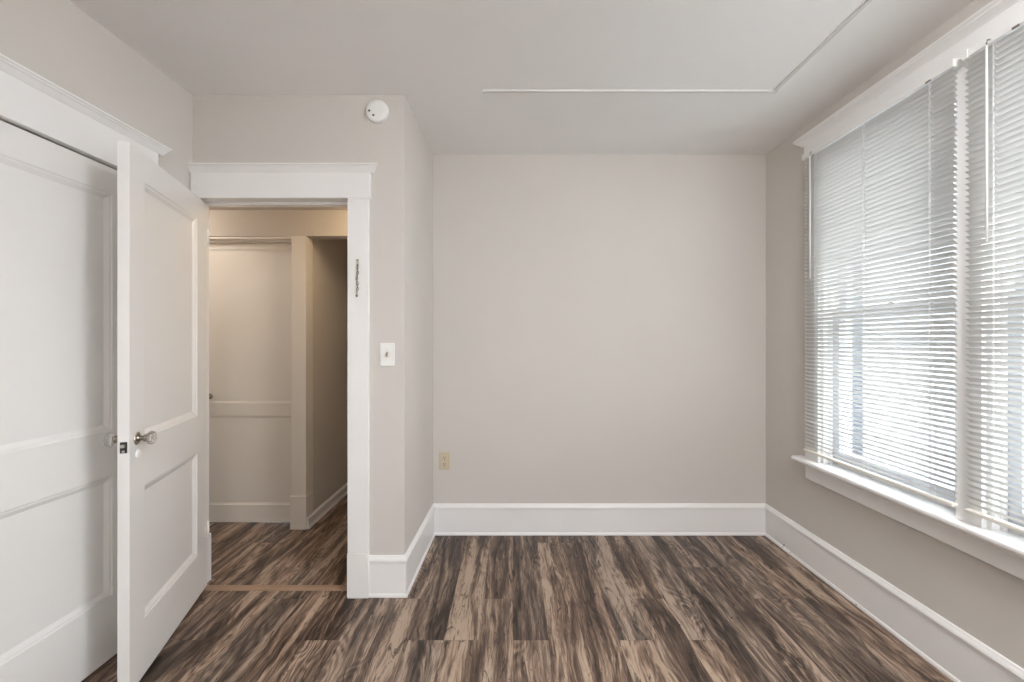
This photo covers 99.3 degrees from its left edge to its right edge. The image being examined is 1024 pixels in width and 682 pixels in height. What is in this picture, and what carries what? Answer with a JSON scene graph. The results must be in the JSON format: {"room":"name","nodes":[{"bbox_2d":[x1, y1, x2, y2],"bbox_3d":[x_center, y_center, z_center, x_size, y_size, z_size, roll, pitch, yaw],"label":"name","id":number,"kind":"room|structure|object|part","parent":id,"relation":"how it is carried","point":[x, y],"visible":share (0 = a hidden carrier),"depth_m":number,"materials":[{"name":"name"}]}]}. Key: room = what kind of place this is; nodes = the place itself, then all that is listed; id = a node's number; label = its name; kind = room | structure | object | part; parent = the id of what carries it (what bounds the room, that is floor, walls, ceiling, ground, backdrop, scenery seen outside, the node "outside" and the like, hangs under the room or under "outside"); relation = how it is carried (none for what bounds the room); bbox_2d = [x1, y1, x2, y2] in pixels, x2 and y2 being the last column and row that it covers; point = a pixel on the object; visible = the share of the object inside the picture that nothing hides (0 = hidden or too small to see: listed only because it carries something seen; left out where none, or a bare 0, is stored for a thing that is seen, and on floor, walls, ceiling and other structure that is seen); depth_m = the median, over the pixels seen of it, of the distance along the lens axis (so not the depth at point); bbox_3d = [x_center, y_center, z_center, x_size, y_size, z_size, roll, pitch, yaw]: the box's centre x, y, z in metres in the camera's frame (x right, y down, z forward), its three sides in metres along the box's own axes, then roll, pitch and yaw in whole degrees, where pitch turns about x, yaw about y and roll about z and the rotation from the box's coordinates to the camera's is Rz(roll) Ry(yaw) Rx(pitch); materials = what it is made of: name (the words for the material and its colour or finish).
{"room":"empty bedroom","nodes":[
{"label":"empty bedroom","id":0,"kind":"room"},
{"bbox_2d":[0,0,192,189],"bbox_3d":[-1.695,0.022,0.060,0.120,2.555,4.320,0,0,0],"label":"wall","id":1,"kind":"structure","parent":0,"point":[56,40],"depth_m":1.72,"materials":[{"name":"beige paint"}]},
{"bbox_2d":[0,120,116,681],"bbox_3d":[-1.636,0.292,1.502,0.068,1.992,0.757,0,0,0],"label":"door","id":2,"kind":"structure","parent":1,"relation":"in","point":[58,204],"depth_m":1.57,"materials":[{"name":"white paint"}]},
{"bbox_2d":[0,53,171,168],"bbox_3d":[-1.610,0.205,1.502,0.050,2.190,1.041,0,0,0],"label":"door frame","id":3,"kind":"structure","parent":1,"relation":"attached to","point":[29,101],"depth_m":1.55,"materials":[{"name":"white paint"}]},
{"bbox_2d":[209,210,347,238],"bbox_3d":[-1.764,0.198,3.058,2.212,2.205,0.100,0,0,0],"label":"wall","id":4,"kind":"structure","parent":0,"point":[313,224],"depth_m":3.01,"materials":[{"name":"paint"}]},
{"bbox_2d":[209,243,291,521],"bbox_3d":[-1.927,0.288,3.103,0.790,2.012,0.081,0,0,0],"label":"door","id":5,"kind":"structure","parent":4,"relation":"in","point":[250,284],"depth_m":3.11,"materials":[{"name":"beige paint"}]},
{"bbox_2d":[209,236,313,529],"bbox_3d":[-1.877,0.287,3.051,0.906,2.026,0.114,0,0,0],"label":"door frame","id":6,"kind":"structure","parent":4,"relation":"attached to","point":[302,498],"depth_m":3.00,"materials":[{"name":"beige paint"}]},
{"bbox_3d":[-1.480,0.172,3.056,0.100,1.796,0.104,0,0,0],"label":"post","id":7,"kind":"part","parent":6,"relation":"part of","materials":[{"name":"beige paint"}]},
{"bbox_2d":[209,207,347,209],"bbox_3d":[-1.764,-0.945,3.545,2.212,0.080,2.410,0,0,0],"label":"ceiling","id":8,"kind":"structure","parent":0,"point":[210,208],"depth_m":2.97,"materials":[{"name":"paint"}]},
{"bbox_2d":[193,95,392,554],"bbox_3d":[-1.125,0.022,2.280,1.021,2.555,0.120,0,0,0],"label":"wall","id":9,"kind":"structure","parent":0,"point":[226,128],"depth_m":2.22,"materials":[{"name":"beige paint"}]},
{"bbox_2d":[186,163,377,597],"bbox_3d":[-1.175,0.205,2.271,1.000,2.190,0.198,0,0,0],"label":"door frame","id":10,"kind":"structure","parent":9,"relation":"attached to","point":[348,185],"depth_m":2.20,"materials":[{"name":"white paint"}]},
{"bbox_2d":[104,141,208,681],"bbox_3d":[-1.511,0.280,1.920,0.150,1.996,0.764,0,0,-17],"label":"door","id":11,"kind":"structure","parent":10,"relation":"attached to","point":[163,233],"depth_m":1.78,"materials":[{"name":"white paint"}]},
{"bbox_3d":[-1.401,0.384,1.565,0.021,0.040,0.003,0,0,-17],"label":"latch plate","id":12,"kind":"part","parent":11,"relation":"part of","materials":[{"name":"silver metal"}]},
{"bbox_3d":[-1.383,0.362,1.623,0.033,0.030,0.030,0,0,-17],"label":"knob","id":13,"kind":"part","parent":11,"relation":"part of","materials":[{"name":"silver metal"}]},
{"bbox_3d":[-1.154,-0.870,2.196,0.958,0.040,0.048,0,0,0],"label":"cornice","id":14,"kind":"part","parent":10,"relation":"part of","materials":[{"name":"white paint"}]},
{"bbox_2d":[356,259,358,296],"bbox_3d":[-0.785,-0.318,2.192,0.017,0.192,0.013,0,0,0],"label":"chain","id":15,"kind":"object","parent":10,"relation":"attached to","point":[357,260],"visible":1,"depth_m":2.19,"materials":[{"name":"silver metal"}]},
{"bbox_3d":[-0.784,0.176,2.209,0.106,1.796,0.022,0,0,0],"label":"casing","id":16,"kind":"part","parent":10,"relation":"part of","materials":[{"name":"white paint"}]},
{"bbox_2d":[366,99,388,123],"bbox_3d":[-0.690,-1.167,2.207,0.116,0.116,0.026,0,0,0],"label":"smoke detector","id":17,"kind":"object","parent":9,"relation":"attached to","point":[377,111],"visible":1,"depth_m":2.20,"materials":[{"name":"white plastic"}]},
{"bbox_2d":[380,343,394,365],"bbox_3d":[-0.640,0.069,2.211,0.074,0.118,0.018,0,0,0],"label":"light switch","id":18,"kind":"object","parent":9,"relation":"attached to","point":[387,350],"visible":1,"depth_m":2.21,"materials":[{"name":"white plastic"}]},
{"bbox_2d":[369,555,406,597],"bbox_3d":[-0.633,1.196,2.211,0.195,0.208,0.018,0,0,0],"label":"baseboard","id":19,"kind":"structure","parent":9,"relation":"attached to","point":[387,573],"depth_m":2.21,"materials":[{"name":"white paint"}]},
{"bbox_2d":[313,239,347,509],"bbox_3d":[-1.480,0.198,3.879,0.100,2.205,1.542,0,0,0],"label":"wall","id":20,"kind":"structure","parent":0,"point":[330,256],"depth_m":3.39,"materials":[{"name":"paint"}]},
{"bbox_2d":[307,482,347,528],"bbox_3d":[-1.419,1.260,3.779,0.022,0.080,1.542,0,0,0],"label":"baseboard","id":21,"kind":"structure","parent":20,"relation":"attached to","point":[342,492],"depth_m":3.31,"materials":[{"name":"white paint"}]},
{"bbox_2d":[393,95,432,554],"bbox_3d":[-0.598,0.022,2.632,0.120,2.555,0.825,0,0,0],"label":"wall","id":22,"kind":"structure","parent":0,"point":[412,154],"depth_m":2.36,"materials":[{"name":"beige paint"}]},
{"bbox_2d":[405,504,434,596],"bbox_3d":[-0.537,1.196,2.563,0.018,0.208,0.723,0,0,1],"label":"baseboard","id":23,"kind":"structure","parent":22,"relation":"attached to","point":[416,553],"depth_m":2.49,"materials":[{"name":"white paint"}]},
{"bbox_2d":[81,494,953,681],"bbox_3d":[-0.540,1.330,1.265,4.720,0.060,6.970,0,0,0],"label":"floor","id":24,"kind":"structure","parent":0,"point":[476,608],"depth_m":2.03,"materials":[{"name":"plastic"}]},
{"bbox_2d":[203,585,346,590],"bbox_3d":[-1.240,1.294,2.285,0.801,0.011,0.044,0,0,0],"label":"threshold strip","id":25,"kind":"object","parent":24,"relation":"on","point":[208,587],"visible":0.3,"depth_m":2.27,"materials":[{"name":"brown wood"}]},
{"bbox_2d":[69,0,973,153],"bbox_3d":[0.033,-1.295,0.412,3.575,0.080,5.265,0,0,0],"label":"ceiling","id":26,"kind":"structure","parent":0,"point":[441,55],"depth_m":1.91,"materials":[{"name":"paint"}]},
{"bbox_2d":[483,0,871,93],"bbox_3d":[0.585,-1.250,0.386,1.474,0.010,3.612,0,0,0],"label":"cable raceway","id":27,"kind":"object","parent":26,"relation":"attached to","point":[858,10],"visible":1,"depth_m":2.17,"materials":[{"name":"white plastic"}]},
{"bbox_2d":[433,154,765,502],"bbox_3d":[0.641,0.022,2.985,2.358,2.555,0.120,0,0,0],"label":"wall","id":28,"kind":"structure","parent":0,"point":[599,320],"depth_m":2.92,"materials":[{"name":"beige paint"}]},
{"bbox_2d":[439,452,449,469],"bbox_3d":[-0.459,0.804,2.920,0.076,0.120,0.010,0,0,0],"label":"power outlet","id":29,"kind":"object","parent":28,"relation":"attached to","point":[444,457],"visible":1,"depth_m":2.92,"materials":[{"name":"beige plastic"}]},
{"bbox_2d":[433,503,765,535],"bbox_3d":[0.581,1.196,2.916,2.238,0.208,0.018,0,0,0],"label":"baseboard","id":30,"kind":"structure","parent":28,"relation":"attached to","point":[450,519],"depth_m":2.91,"materials":[{"name":"white paint"}]},
{"bbox_2d":[766,0,1023,668],"bbox_3d":[1.775,0.022,0.472,0.150,2.555,5.145,0,0,0],"label":"wall","id":31,"kind":"structure","parent":0,"point":[980,598],"depth_m":2.36,"materials":[{"name":"beige paint"}]},
{"bbox_2d":[822,75,954,509],"bbox_3d":[1.788,-0.177,2.019,0.185,1.735,0.742,0,0,0],"label":"window","id":32,"kind":"structure","parent":31,"relation":"in","point":[824,461],"depth_m":2.32,"materials":[{"name":"white paint"}]},
{"bbox_3d":[1.758,0.249,2.019,0.034,0.822,0.710,0,0,0],"label":"sash","id":33,"kind":"part","parent":32,"relation":"part of","materials":[{"name":"paint"}]},
{"bbox_3d":[1.796,-0.572,2.019,0.034,0.914,0.710,0,0,0],"label":"sash","id":34,"kind":"part","parent":32,"relation":"part of","materials":[{"name":"paint"}]},
{"bbox_2d":[765,504,1023,681],"bbox_3d":[1.691,1.196,0.412,0.018,0.208,5.025,0,0,0],"label":"baseboard","id":35,"kind":"structure","parent":31,"relation":"attached to","point":[954,652],"depth_m":1.91,"materials":[{"name":"white paint"}]},
{"bbox_2d":[791,0,1023,579],"bbox_3d":[1.755,-0.189,1.615,0.250,1.953,1.878,0,0,0],"label":"window","id":36,"kind":"structure","parent":31,"relation":"in","point":[990,525],"depth_m":1.62,"materials":[{"name":"white paint"}]},
{"bbox_3d":[1.688,-0.191,2.442,0.025,1.722,0.105,0,0,0],"label":"casing","id":37,"kind":"part","parent":36,"relation":"part of","materials":[{"name":"white paint"}]},
{"bbox_2d":[802,58,961,506],"bbox_3d":[1.651,-0.216,2.045,0.048,1.677,0.848,0,0,0],"label":"blind","id":38,"kind":"object","parent":36,"relation":"attached to","point":[893,167],"visible":0.99,"depth_m":1.92,"materials":[{"name":"white paint"}]},
{"bbox_3d":[1.654,-0.208,2.370,0.027,1.636,0.010,0,0,0],"label":"ladder cord","id":39,"kind":"part","parent":38,"relation":"part of","materials":[{"name":"white fabric"}]},
{"bbox_3d":[1.654,-0.208,2.045,0.027,1.636,0.010,0,0,0],"label":"ladder cord","id":40,"kind":"part","parent":38,"relation":"part of","materials":[{"name":"white fabric"}]},
{"bbox_3d":[1.654,-1.038,2.045,0.025,0.025,0.840,0,0,0],"label":"head rail","id":41,"kind":"part","parent":38,"relation":"part of","materials":[{"name":"white paint"}]},
{"bbox_3d":[1.654,0.615,2.045,0.025,0.014,0.838,0,0,0],"label":"rail","id":42,"kind":"part","parent":38,"relation":"part of","materials":[{"name":"white plastic"}]},
{"bbox_3d":[1.654,-0.208,1.720,0.027,1.636,0.010,0,0,0],"label":"ladder cord","id":43,"kind":"part","parent":38,"relation":"part of","materials":[{"name":"white fabric"}]},
{"bbox_3d":[1.671,-1.143,1.615,0.059,0.045,1.878,0,0,0],"label":"cornice","id":44,"kind":"part","parent":36,"relation":"part of","materials":[{"name":"white paint"}]},
{"bbox_3d":[1.690,0.681,1.615,0.120,0.023,1.870,0,0,0],"label":"sill","id":45,"kind":"part","parent":36,"relation":"part of","materials":[{"name":"white paint"}]},
{"bbox_2d":[962,14,1023,533],"bbox_3d":[1.651,-0.216,1.166,0.048,1.677,0.848,0,0,0],"label":"blind","id":46,"kind":"object","parent":36,"relation":"attached to","point":[995,67],"visible":1,"depth_m":1.49,"materials":[{"name":"white paint"}]},
{"bbox_3d":[1.654,0.615,1.166,0.025,0.014,0.838,0,0,0],"label":"rail","id":47,"kind":"part","parent":46,"relation":"part of","materials":[{"name":"white plastic"}]},
{"bbox_3d":[1.654,-1.038,1.166,0.025,0.025,0.840,0,0,0],"label":"head rail","id":48,"kind":"part","parent":46,"relation":"part of","materials":[{"name":"white paint"}]},
{"bbox_3d":[1.654,-0.208,1.491,0.027,1.636,0.010,0,0,0],"label":"ladder cord","id":49,"kind":"part","parent":46,"relation":"part of","materials":[{"name":"white fabric"}]},
{"bbox_3d":[1.758,0.249,1.183,0.034,0.822,0.713,0,0,0],"label":"sash","id":50,"kind":"part","parent":36,"relation":"part of","materials":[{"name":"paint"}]},
{"bbox_3d":[1.796,-0.572,1.183,0.034,0.914,0.713,0,0,0],"label":"sash","id":51,"kind":"part","parent":36,"relation":"part of","materials":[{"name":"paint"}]},
{"label":"outside","id":52,"kind":"structure","parent":0,"visible":0},
{"bbox_3d":[15.925,2.150,4.000,28.150,0.100,36.000,0,0,0],"label":"ground","id":53,"kind":"structure","parent":52,"visible":0},
{"bbox_2d":[852,103,954,456],"bbox_3d":[8.200,-1.700,10.575,6.500,7.600,7.350,0,0,0],"label":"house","id":54,"kind":"structure","parent":53,"relation":"on","point":[855,416],"depth_m":7.15,"materials":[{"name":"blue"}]},
{"bbox_2d":[863,120,954,487],"bbox_3d":[8.200,-1.000,4.725,6.500,6.200,3.950,0,0,0],"label":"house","id":55,"kind":"structure","parent":53,"relation":"on","point":[953,364],"depth_m":5.67,"materials":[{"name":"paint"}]}
]}

